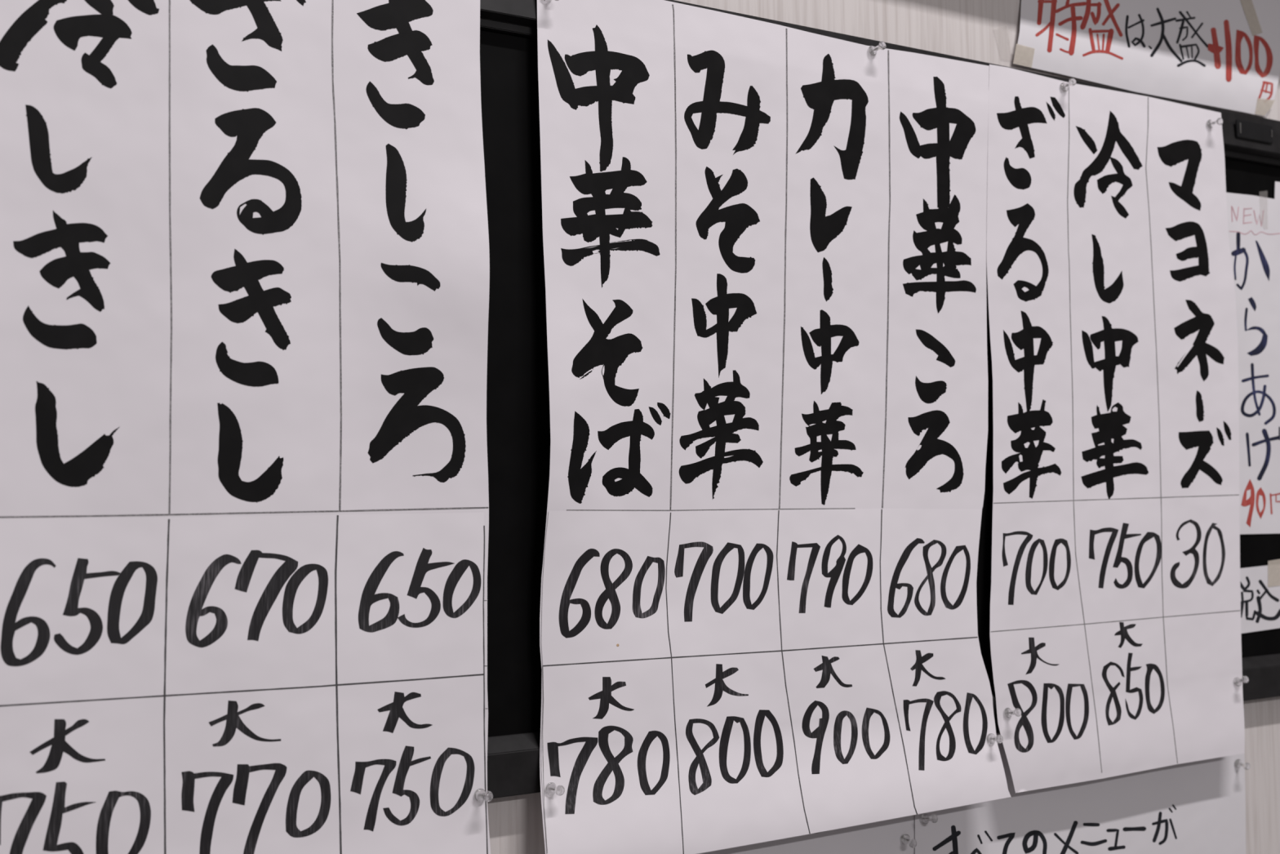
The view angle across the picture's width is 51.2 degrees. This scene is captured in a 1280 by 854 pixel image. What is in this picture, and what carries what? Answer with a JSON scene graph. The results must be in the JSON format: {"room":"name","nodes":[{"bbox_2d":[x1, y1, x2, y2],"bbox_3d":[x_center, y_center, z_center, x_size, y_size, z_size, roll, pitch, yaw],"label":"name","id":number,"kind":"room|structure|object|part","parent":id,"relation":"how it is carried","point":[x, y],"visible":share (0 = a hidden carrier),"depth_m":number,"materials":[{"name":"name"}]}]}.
{"room":"noodle restaurant","nodes":[
{"label":"noodle restaurant","id":0,"kind":"room"},
{"bbox_2d":[487,0,1279,853],"bbox_3d":[0.503,0.286,1.272,4.000,2.750,0.100,1,-3,-29],"label":"wall","id":1,"kind":"structure","parent":0,"point":[988,31],"depth_m":1.11,"materials":[{"name":"white paint"}]},
{"bbox_2d":[701,815,915,853],"bbox_3d":[0.100,0.329,0.986,0.270,0.137,0.001,1,-3,-29],"label":"notice sheet","id":2,"kind":"object","parent":1,"relation":"attached to","point":[884,837],"visible":0.17,"depth_m":1.02,"materials":[{"name":"grey paper"}]},
{"bbox_2d":[900,833,916,848],"bbox_3d":[0.209,0.323,1.042,0.008,0.008,0.019,1,-3,-28],"label":"pin","id":3,"kind":"object","parent":2,"relation":"attached to","point":[905,838],"visible":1,"depth_m":1.04,"materials":[{"name":"clear plastic"}]},
{"bbox_2d":[480,0,1279,798],"bbox_3d":[0.354,-0.027,1.137,2.769,0.552,0.021,1,-3,-29],"label":"blackboard","id":4,"kind":"object","parent":1,"relation":"attached to","point":[518,418],"visible":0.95,"depth_m":0.90,"materials":[{"name":"metal"}]},
{"bbox_2d":[0,0,490,853],"bbox_3d":[-0.264,-0.011,0.777,0.380,0.621,0.010,1,-3,-29],"label":"menu sheet","id":5,"kind":"object","parent":4,"relation":"attached to","point":[244,252],"visible":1,"depth_m":0.80,"materials":[{"name":"white paper"}]},
{"bbox_2d":[0,512,488,853],"bbox_3d":[-0.260,0.176,0.768,0.370,0.250,0.007,1,-3,-29],"label":"sheet","id":6,"kind":"object","parent":5,"relation":"attached to","point":[287,684],"visible":1,"depth_m":0.79,"materials":[{"name":"white paper"}]},
{"bbox_2d":[474,788,493,801],"bbox_3d":[-0.101,0.235,0.851,0.008,0.008,0.019,2,-4,-41],"label":"pin","id":7,"kind":"object","parent":6,"relation":"attached to","point":[480,794],"visible":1,"depth_m":0.85,"materials":[{"name":"clear plastic"}]},
{"bbox_2d":[537,0,1011,853],"bbox_3d":[0.113,-0.004,0.986,0.416,0.600,0.020,1,-3,-29],"label":"menu sheet","id":8,"kind":"object","parent":4,"relation":"attached to","point":[764,243],"visible":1,"depth_m":0.99,"materials":[{"name":"white paper"}]},
{"bbox_2d":[541,508,1010,853],"bbox_3d":[0.111,0.177,0.973,0.405,0.237,0.019,1,-3,-29],"label":"sheet","id":9,"kind":"object","parent":8,"relation":"attached to","point":[713,680],"visible":1,"depth_m":0.96,"materials":[{"name":"white paper"}]},
{"bbox_2d":[545,782,564,795],"bbox_3d":[-0.057,0.237,0.872,0.008,0.008,0.019,2,-4,-39],"label":"pin","id":10,"kind":"object","parent":9,"relation":"attached to","point":[551,788],"visible":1,"depth_m":0.87,"materials":[{"name":"clear plastic"}]},
{"bbox_2d":[986,733,1003,743],"bbox_3d":[0.280,0.247,1.058,0.008,0.009,0.019,1,-3,-26],"label":"pin","id":11,"kind":"object","parent":9,"relation":"attached to","point":[991,738],"visible":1,"depth_m":1.06,"materials":[{"name":"clear plastic"}]},
{"bbox_2d":[868,41,885,55],"bbox_3d":[0.183,-0.295,1.042,0.008,0.009,0.019,2,-4,-42],"label":"pin","id":12,"kind":"object","parent":8,"relation":"attached to","point":[873,50],"visible":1,"depth_m":1.04,"materials":[{"name":"clear plastic"}]},
{"bbox_3d":[0.351,-0.281,1.151,2.700,0.043,0.019,1,-3,-29],"label":"rail","id":13,"kind":"part","parent":4,"relation":"part of","materials":[{"name":"black metal"}]},
{"bbox_3d":[0.357,0.230,1.124,2.700,0.038,0.019,1,-3,-29],"label":"rail","id":14,"kind":"part","parent":4,"relation":"part of","materials":[{"name":"black metal"}]},
{"bbox_2d":[986,64,1244,792],"bbox_3d":[0.422,-0.001,1.164,0.324,0.596,0.012,1,-3,-29],"label":"menu sheet","id":15,"kind":"object","parent":4,"relation":"attached to","point":[1115,615],"visible":1,"depth_m":1.16,"materials":[{"name":"white paper"}]},
{"bbox_2d":[1004,707,1021,718],"bbox_3d":[0.298,0.230,1.075,0.008,0.009,0.019,2,-4,-37],"label":"pin","id":16,"kind":"object","parent":15,"relation":"attached to","point":[1008,712],"visible":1,"depth_m":1.07,"materials":[{"name":"clear plastic"}]},
{"bbox_2d":[1060,78,1075,91],"bbox_3d":[0.365,-0.292,1.144,0.008,0.009,0.019,0,-3,-20],"label":"pin","id":17,"kind":"object","parent":15,"relation":"attached to","point":[1064,86],"visible":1,"depth_m":1.14,"materials":[{"name":"clear plastic"}]},
{"bbox_2d":[1206,117,1222,128],"bbox_3d":[0.530,-0.281,1.236,0.008,0.008,0.019,2,-4,-36],"label":"pin","id":18,"kind":"object","parent":15,"relation":"attached to","point":[1210,123],"visible":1,"depth_m":1.23,"materials":[{"name":"clear plastic"}]},
{"bbox_2d":[1233,675,1248,686],"bbox_3d":[0.545,0.231,1.213,0.008,0.011,0.018,1,-3,-23],"label":"pin","id":19,"kind":"object","parent":15,"relation":"attached to","point":[1237,682],"visible":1,"depth_m":1.21,"materials":[{"name":"clear plastic"}]},
{"bbox_2d":[1226,181,1279,533],"bbox_3d":[0.606,-0.069,1.284,0.170,0.343,0.002,1,-3,-29],"label":"notice sheet","id":20,"kind":"object","parent":4,"relation":"attached to","point":[1253,221],"visible":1,"depth_m":1.27,"materials":[{"name":"grey paper"}]},
{"bbox_2d":[1240,564,1279,633],"bbox_3d":[0.597,0.161,1.265,0.152,0.065,0.001,1,-3,-29],"label":"notice sheet","id":21,"kind":"object","parent":4,"relation":"attached to","point":[1260,602],"visible":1,"depth_m":1.26,"materials":[{"name":"grey paper"}]},
{"bbox_2d":[1267,559,1279,586],"bbox_3d":[0.604,0.139,1.270,0.021,0.026,0.001,1,-3,-29],"label":"tape","id":22,"kind":"object","parent":21,"relation":"attached to","point":[1273,566],"visible":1,"depth_m":1.27,"materials":[{"name":"beige paper"}]},
{"bbox_2d":[914,707,1245,853],"bbox_3d":[0.391,0.339,1.147,0.403,0.160,0.002,1,-3,-29],"label":"notice sheet","id":23,"kind":"object","parent":1,"relation":"attached to","point":[1197,806],"visible":0.68,"depth_m":1.16,"materials":[{"name":"grey paper"}]},
{"bbox_2d":[920,813,937,823],"bbox_3d":[0.226,0.309,1.052,0.008,0.009,0.019,2,-4,-37],"label":"pin","id":24,"kind":"object","parent":23,"relation":"attached to","point":[925,819],"visible":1,"depth_m":1.05,"materials":[{"name":"clear plastic"}]},
{"bbox_2d":[1234,759,1250,769],"bbox_3d":[0.556,0.312,1.236,0.008,0.008,0.019,0,-3,-18],"label":"pin","id":25,"kind":"object","parent":23,"relation":"attached to","point":[1237,763],"visible":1,"depth_m":1.23,"materials":[{"name":"clear plastic"}]},
{"bbox_2d":[1013,0,1279,116],"bbox_3d":[0.494,-0.387,1.247,0.402,0.164,0.005,1,-3,-29],"label":"notice sheet","id":26,"kind":"object","parent":1,"relation":"attached to","point":[1206,52],"visible":1,"depth_m":1.24,"materials":[{"name":"grey paper"}]},
{"bbox_2d":[1013,43,1035,67],"bbox_3d":[0.331,-0.320,1.149,0.025,0.018,0.001,1,-3,-29],"label":"tape","id":27,"kind":"object","parent":26,"relation":"attached to","point":[1024,55],"visible":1,"depth_m":1.15,"materials":[{"name":"beige paper"}]},
{"bbox_2d":[1240,0,1262,35],"bbox_3d":[0.598,-0.406,1.308,0.037,0.046,0.001,1,-3,-29],"label":"tape","id":28,"kind":"object","parent":26,"relation":"attached to","point":[1248,7],"visible":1,"depth_m":1.31,"materials":[{"name":"beige paper"}]},
{"bbox_2d":[1254,97,1275,115],"bbox_3d":[0.612,-0.313,1.306,0.030,0.017,0.001,1,-3,-29],"label":"tape","id":29,"kind":"object","parent":26,"relation":"attached to","point":[1263,105],"visible":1,"depth_m":1.30,"materials":[{"name":"beige paper"}]}
]}

